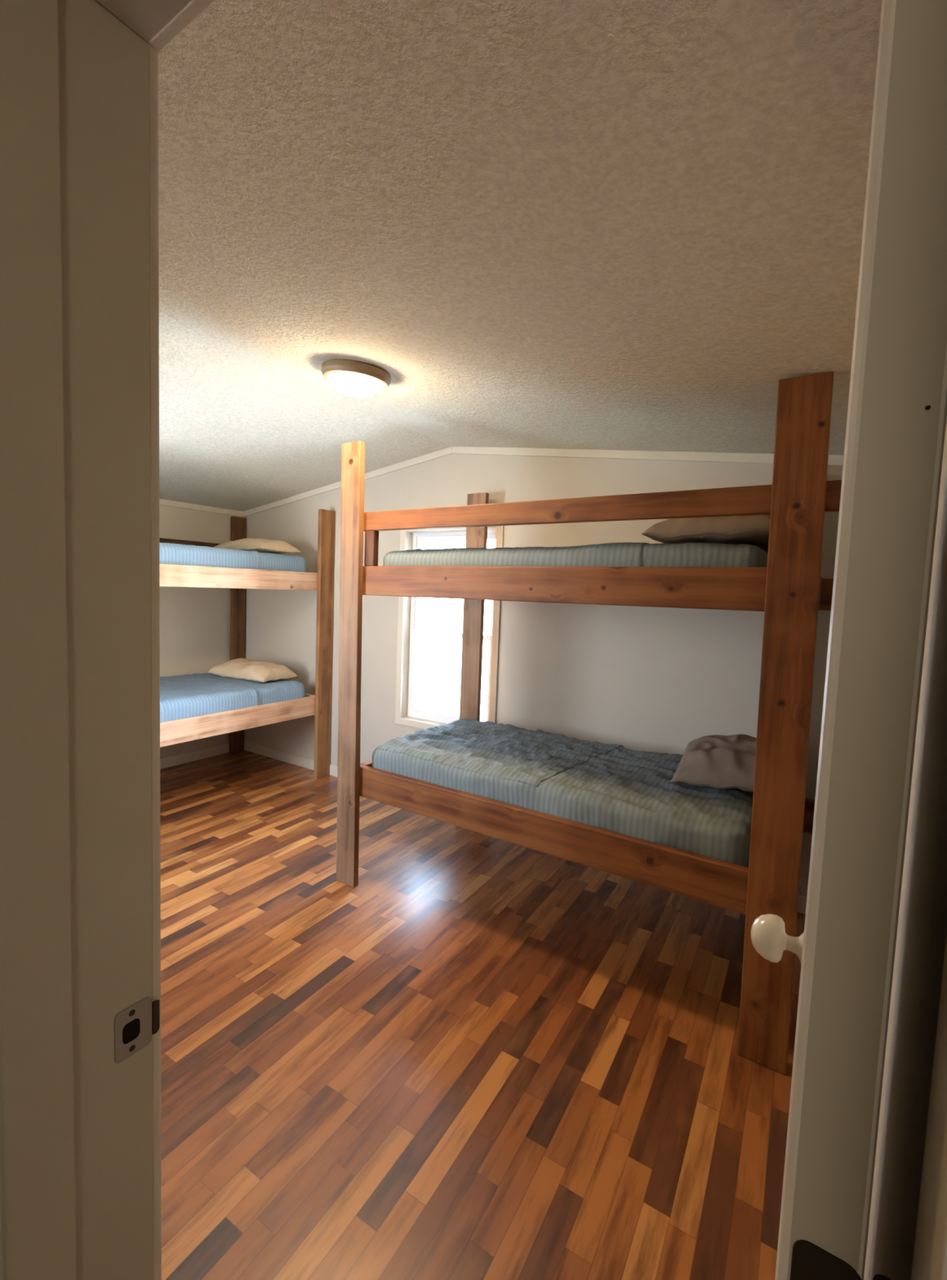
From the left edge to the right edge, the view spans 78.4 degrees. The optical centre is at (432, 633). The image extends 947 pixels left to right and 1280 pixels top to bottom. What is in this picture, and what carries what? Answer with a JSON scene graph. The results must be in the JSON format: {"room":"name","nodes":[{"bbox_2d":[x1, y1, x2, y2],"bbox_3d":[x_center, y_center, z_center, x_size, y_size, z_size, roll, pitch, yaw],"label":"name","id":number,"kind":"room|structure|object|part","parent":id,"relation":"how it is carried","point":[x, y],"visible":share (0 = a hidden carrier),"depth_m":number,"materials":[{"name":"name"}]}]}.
{"room":"dormitory","nodes":[
{"label":"dormitory","id":0,"kind":"room"},
{"bbox_2d":[159,504,244,758],"bbox_3d":[-2.659,0.044,4.122,0.120,2.185,3.254,5,5,35],"label":"wall","id":1,"kind":"structure","parent":0,"point":[195,622],"depth_m":4.90,"materials":[{"name":"paint"}]},
{"bbox_2d":[160,742,229,768],"bbox_3d":[-2.631,1.093,4.174,0.012,0.088,2.984,5,5,35],"label":"baseboard","id":2,"kind":"structure","parent":1,"relation":"attached to","point":[188,757],"depth_m":4.98,"materials":[{"name":"wood"}]},
{"bbox_2d":[159,498,244,516],"bbox_3d":[-2.565,-1.018,4.010,0.014,0.047,2.970,5,5,35],"label":"trim","id":3,"kind":"structure","parent":1,"relation":"attached to","point":[162,501],"depth_m":4.86,"materials":[{"name":"white wood"}]},
{"bbox_2d":[160,750,804,1279],"bbox_3d":[-0.777,1.403,1.759,6.091,0.050,5.054,5,5,35],"label":"floor","id":4,"kind":"structure","parent":0,"point":[478,1056],"depth_m":1.90,"materials":[{"name":"laminate"}]},
{"bbox_2d":[160,508,335,778],"bbox_3d":[-1.877,0.097,4.121,1.139,2.130,2.110,5,5,35],"label":"bunk bed","id":5,"kind":"object","parent":4,"relation":"on","point":[234,722],"visible":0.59,"depth_m":4.48,"materials":[{"name":"brown wood"}]},
{"bbox_3d":[-2.277,-0.692,4.350,0.038,0.102,2.090,5,5,35],"label":"guard rail","id":6,"kind":"part","parent":5,"relation":"part of","materials":[{"name":"brown wood"}]},
{"bbox_2d":[160,672,305,722],"bbox_3d":[-1.916,0.478,4.117,0.992,0.220,1.843,5,5,35],"label":"mattress","id":7,"kind":"object","parent":5,"relation":"on","point":[186,695],"visible":0.31,"depth_m":4.12,"materials":[{"name":"blue fabric"}]},
{"bbox_2d":[207,657,298,682],"bbox_3d":[-1.460,0.286,4.687,0.664,0.157,0.367,5,5,32],"label":"pillow","id":8,"kind":"object","parent":7,"relation":"on","point":[242,668],"visible":1,"depth_m":4.56,"materials":[{"name":"beige fabric"}]},
{"bbox_2d":[160,542,306,572],"bbox_3d":[-1.883,-0.509,4.043,0.984,0.209,1.836,5,5,35],"label":"mattress","id":9,"kind":"object","parent":5,"relation":"on","point":[170,553],"visible":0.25,"depth_m":3.91,"materials":[{"name":"blue fabric"}]},
{"bbox_2d":[213,537,301,554],"bbox_3d":[-1.409,-0.693,4.589,0.684,0.125,0.367,5,5,37],"label":"pillow","id":10,"kind":"object","parent":9,"relation":"on","point":[261,545],"visible":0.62,"depth_m":4.42,"materials":[{"name":"beige fabric"}]},
{"bbox_3d":[-1.474,0.608,3.862,0.038,0.148,2.110,5,5,35],"label":"rail","id":11,"kind":"part","parent":5,"relation":"part of","materials":[{"name":"brown wood"}]},
{"bbox_3d":[-1.764,0.020,5.233,0.038,2.125,0.135,5,5,35],"label":"post","id":12,"kind":"part","parent":5,"relation":"part of","materials":[{"name":"brown wood"}]},
{"bbox_3d":[-1.442,-0.371,3.789,0.038,0.138,2.110,5,5,35],"label":"rail","id":13,"kind":"part","parent":5,"relation":"part of","materials":[{"name":"brown wood"}]},
{"bbox_3d":[-1.348,0.532,4.926,0.987,0.148,0.038,5,5,35],"label":"rail","id":14,"kind":"part","parent":5,"relation":"part of","materials":[{"name":"brown wood"}]},
{"bbox_3d":[-0.862,0.094,4.605,0.038,2.130,0.149,5,5,35],"label":"post","id":15,"kind":"part","parent":5,"relation":"part of","materials":[{"name":"brown wood"}]},
{"bbox_2d":[336,371,841,1075],"bbox_3d":[0.715,0.224,2.781,2.189,2.245,1.088,5,5,35],"label":"bunk bed","id":16,"kind":"object","parent":4,"relation":"on","point":[790,591],"visible":0.8,"depth_m":2.06,"materials":[{"name":"brown wood"}]},
{"bbox_3d":[-0.419,0.176,2.938,0.150,2.245,0.038,5,5,35],"label":"post","id":17,"kind":"part","parent":16,"relation":"part of","materials":[{"name":"brown wood"}]},
{"bbox_3d":[-0.099,0.732,3.383,0.040,0.153,0.936,5,5,35],"label":"rail","id":18,"kind":"part","parent":16,"relation":"part of","materials":[{"name":"brown wood"}]},
{"bbox_3d":[0.252,0.183,3.750,0.138,2.153,0.038,5,5,35],"label":"post","id":19,"kind":"part","parent":16,"relation":"part of","materials":[{"name":"brown wood"}]},
{"bbox_3d":[0.361,0.815,2.466,1.985,0.153,0.038,5,5,35],"label":"rail","id":20,"kind":"part","parent":16,"relation":"part of","materials":[{"name":"brown wood"}]},
{"bbox_2d":[372,718,753,866],"bbox_3d":[0.635,0.697,2.863,1.739,0.214,0.935,5,5,35],"label":"mattress","id":21,"kind":"object","parent":16,"relation":"on","point":[614,788],"visible":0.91,"depth_m":2.56,"materials":[{"name":"blue fabric"}]},
{"bbox_2d":[669,733,756,791],"bbox_3d":[1.349,0.556,2.581,0.465,0.178,0.625,4,5,29],"label":"pillow","id":22,"kind":"object","parent":21,"relation":"on","point":[719,762],"visible":0.65,"depth_m":2.41,"materials":[{"name":"beige fabric"}]},
{"bbox_3d":[0.394,-0.205,2.389,1.985,0.144,0.038,5,5,35],"label":"rail","id":23,"kind":"part","parent":16,"relation":"part of","materials":[{"name":"brown wood"}]},
{"bbox_2d":[382,542,768,567],"bbox_3d":[0.676,-0.308,2.783,1.684,0.183,0.927,5,5,35],"label":"mattress","id":24,"kind":"object","parent":16,"relation":"on","point":[624,553],"visible":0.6,"depth_m":2.25,"materials":[{"name":"fabric"}]},
{"bbox_2d":[641,514,769,551],"bbox_3d":[1.194,-0.416,2.346,0.467,0.158,0.665,5,5,38],"label":"pillow","id":25,"kind":"object","parent":24,"relation":"on","point":[753,530],"visible":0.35,"depth_m":2.12,"materials":[{"name":"beige fabric"}]},
{"bbox_3d":[0.471,-0.490,2.321,2.159,0.091,0.038,5,5,35],"label":"guard rail","id":26,"kind":"part","parent":16,"relation":"part of","materials":[{"name":"brown wood"}]},
{"bbox_3d":[1.122,0.318,1.856,0.169,2.222,0.038,5,5,35],"label":"post","id":27,"kind":"part","parent":16,"relation":"part of","materials":[{"name":"brown wood"}]},
{"bbox_3d":[1.014,0.782,3.196,2.099,0.153,0.038,5,5,35],"label":"rail","id":28,"kind":"part","parent":16,"relation":"part of","materials":[{"name":"brown wood"}]},
{"bbox_3d":[1.461,-0.159,2.235,0.040,0.144,0.936,5,5,35],"label":"rail","id":29,"kind":"part","parent":16,"relation":"part of","materials":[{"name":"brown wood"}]},
{"bbox_3d":[1.048,-0.239,3.120,2.099,0.144,0.038,5,5,35],"label":"rail","id":30,"kind":"part","parent":16,"relation":"part of","materials":[{"name":"brown wood"}]},
{"bbox_2d":[158,0,881,511],"bbox_3d":[-0.702,-1.085,2.680,4.811,0.441,3.254,5,5,35],"label":"ceiling","id":31,"kind":"structure","parent":0,"point":[592,224],"depth_m":1.20,"materials":[{"name":"white paint"}]},
{"bbox_2d":[320,359,391,397],"bbox_3d":[-0.323,-1.066,2.441,0.292,0.123,0.292,5,5,35],"label":"ceiling light","id":32,"kind":"object","parent":31,"relation":"attached to","point":[352,378],"visible":1,"depth_m":2.36,"materials":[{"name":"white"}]},
{"bbox_3d":[-0.325,-1.048,2.443,0.223,0.088,0.224,5,5,35],"label":"lamp shade","id":33,"kind":"part","parent":32,"relation":"part of","materials":[{"name":"white glass"}]},
{"bbox_2d":[244,453,842,896],"bbox_3d":[0.165,-0.020,4.043,4.571,2.509,0.120,5,5,35],"label":"wall","id":34,"kind":"structure","parent":0,"point":[662,680],"depth_m":3.51,"materials":[{"name":"paint"}]},
{"bbox_2d":[244,446,452,516],"bbox_3d":[-0.789,-1.164,4.576,2.244,0.369,0.014,5,5,35],"label":"trim","id":35,"kind":"structure","parent":34,"relation":"attached to","point":[445,451],"depth_m":4.36,"materials":[{"name":"white wood"}]},
{"bbox_2d":[395,525,503,728],"bbox_3d":[0.121,-0.036,4.060,0.841,1.461,0.127,5,5,35],"label":"window","id":36,"kind":"structure","parent":34,"relation":"in","point":[497,534],"depth_m":4.19,"materials":[{"name":"white plastic"}]},
{"bbox_3d":[0.128,0.302,4.112,0.689,0.627,0.020,5,5,35],"label":"sash","id":37,"kind":"part","parent":36,"relation":"part of","materials":[{"name":"white plastic"}]},
{"bbox_3d":[0.161,-0.333,4.081,0.689,0.718,0.020,5,5,35],"label":"sash","id":38,"kind":"part","parent":36,"relation":"part of","materials":[{"name":"white plastic"}]},
{"bbox_2d":[244,740,806,914],"bbox_3d":[0.092,1.189,4.076,4.559,0.088,0.012,5,5,35],"label":"baseboard","id":39,"kind":"structure","parent":34,"relation":"attached to","point":[297,760],"depth_m":4.99,"materials":[{"name":"wood"}]},
{"bbox_2d":[451,446,844,466],"bbox_3d":[1.077,-1.012,3.265,2.328,0.356,0.014,5,5,35],"label":"trim","id":40,"kind":"structure","parent":34,"relation":"attached to","point":[759,458],"depth_m":3.23,"materials":[{"name":"white wood"}]},
{"bbox_2d":[863,416,946,1279],"bbox_3d":[1.170,0.363,1.431,0.120,2.198,3.254,5,5,35],"label":"door frame","id":41,"kind":"structure","parent":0,"point":[922,926],"depth_m":0.69,"materials":[{"name":"paint"}]},
{"bbox_3d":[-1.634,0.111,1.498,4.571,2.509,0.150,5,5,35],"label":"wall","id":42,"kind":"structure","parent":0,"visible":0},
{"bbox_2d":[0,1182,2,1279],"bbox_3d":[-0.143,0.417,0.357,0.836,2.166,0.014,5,5,35],"label":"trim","id":43,"kind":"structure","parent":42,"relation":"attached to","point":[1,1247],"depth_m":0.58,"materials":[{"name":"wood"}]},
{"bbox_2d":[149,0,213,1279],"bbox_3d":[-0.075,0.407,0.513,0.766,2.166,0.012,5,5,35],"label":"trim","id":44,"kind":"structure","parent":42,"relation":"attached to","point":[197,6],"depth_m":0.66,"materials":[{"name":"white wood"}]},
{"bbox_2d":[0,0,946,1279],"bbox_3d":[-0.093,0.441,0.431,0.726,2.112,0.162,5,5,35],"label":"door frame","id":45,"kind":"structure","parent":42,"relation":"attached to","point":[80,1015],"depth_m":0.59,"materials":[{"name":"white wood"}]},
{"bbox_3d":[-0.346,0.458,0.670,0.001,0.060,0.043,5,5,35],"label":"strike plate","id":46,"kind":"part","parent":45,"relation":"part of","materials":[{"name":"silver metal"}]},
{"bbox_2d":[750,0,946,1279],"bbox_3d":[0.373,0.453,0.614,0.114,2.066,0.710,5,5,34],"label":"door","id":47,"kind":"structure","parent":42,"relation":"in","point":[897,407],"depth_m":0.28,"materials":[{"name":"paint"}]},
{"bbox_3d":[0.510,0.460,0.879,0.048,0.067,0.067,5,5,35],"label":"knob","id":48,"kind":"part","parent":47,"relation":"part of","materials":[{"name":"beige"}]},
{"label":"outside","id":49,"kind":"structure","parent":0,"visible":0},
{"bbox_2d":[415,608,493,721],"bbox_3d":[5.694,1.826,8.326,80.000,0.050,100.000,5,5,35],"label":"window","id":50,"kind":"structure","parent":49,"point":[438,668],"depth_m":17.78,"materials":[{"name":"glass"}]}
]}

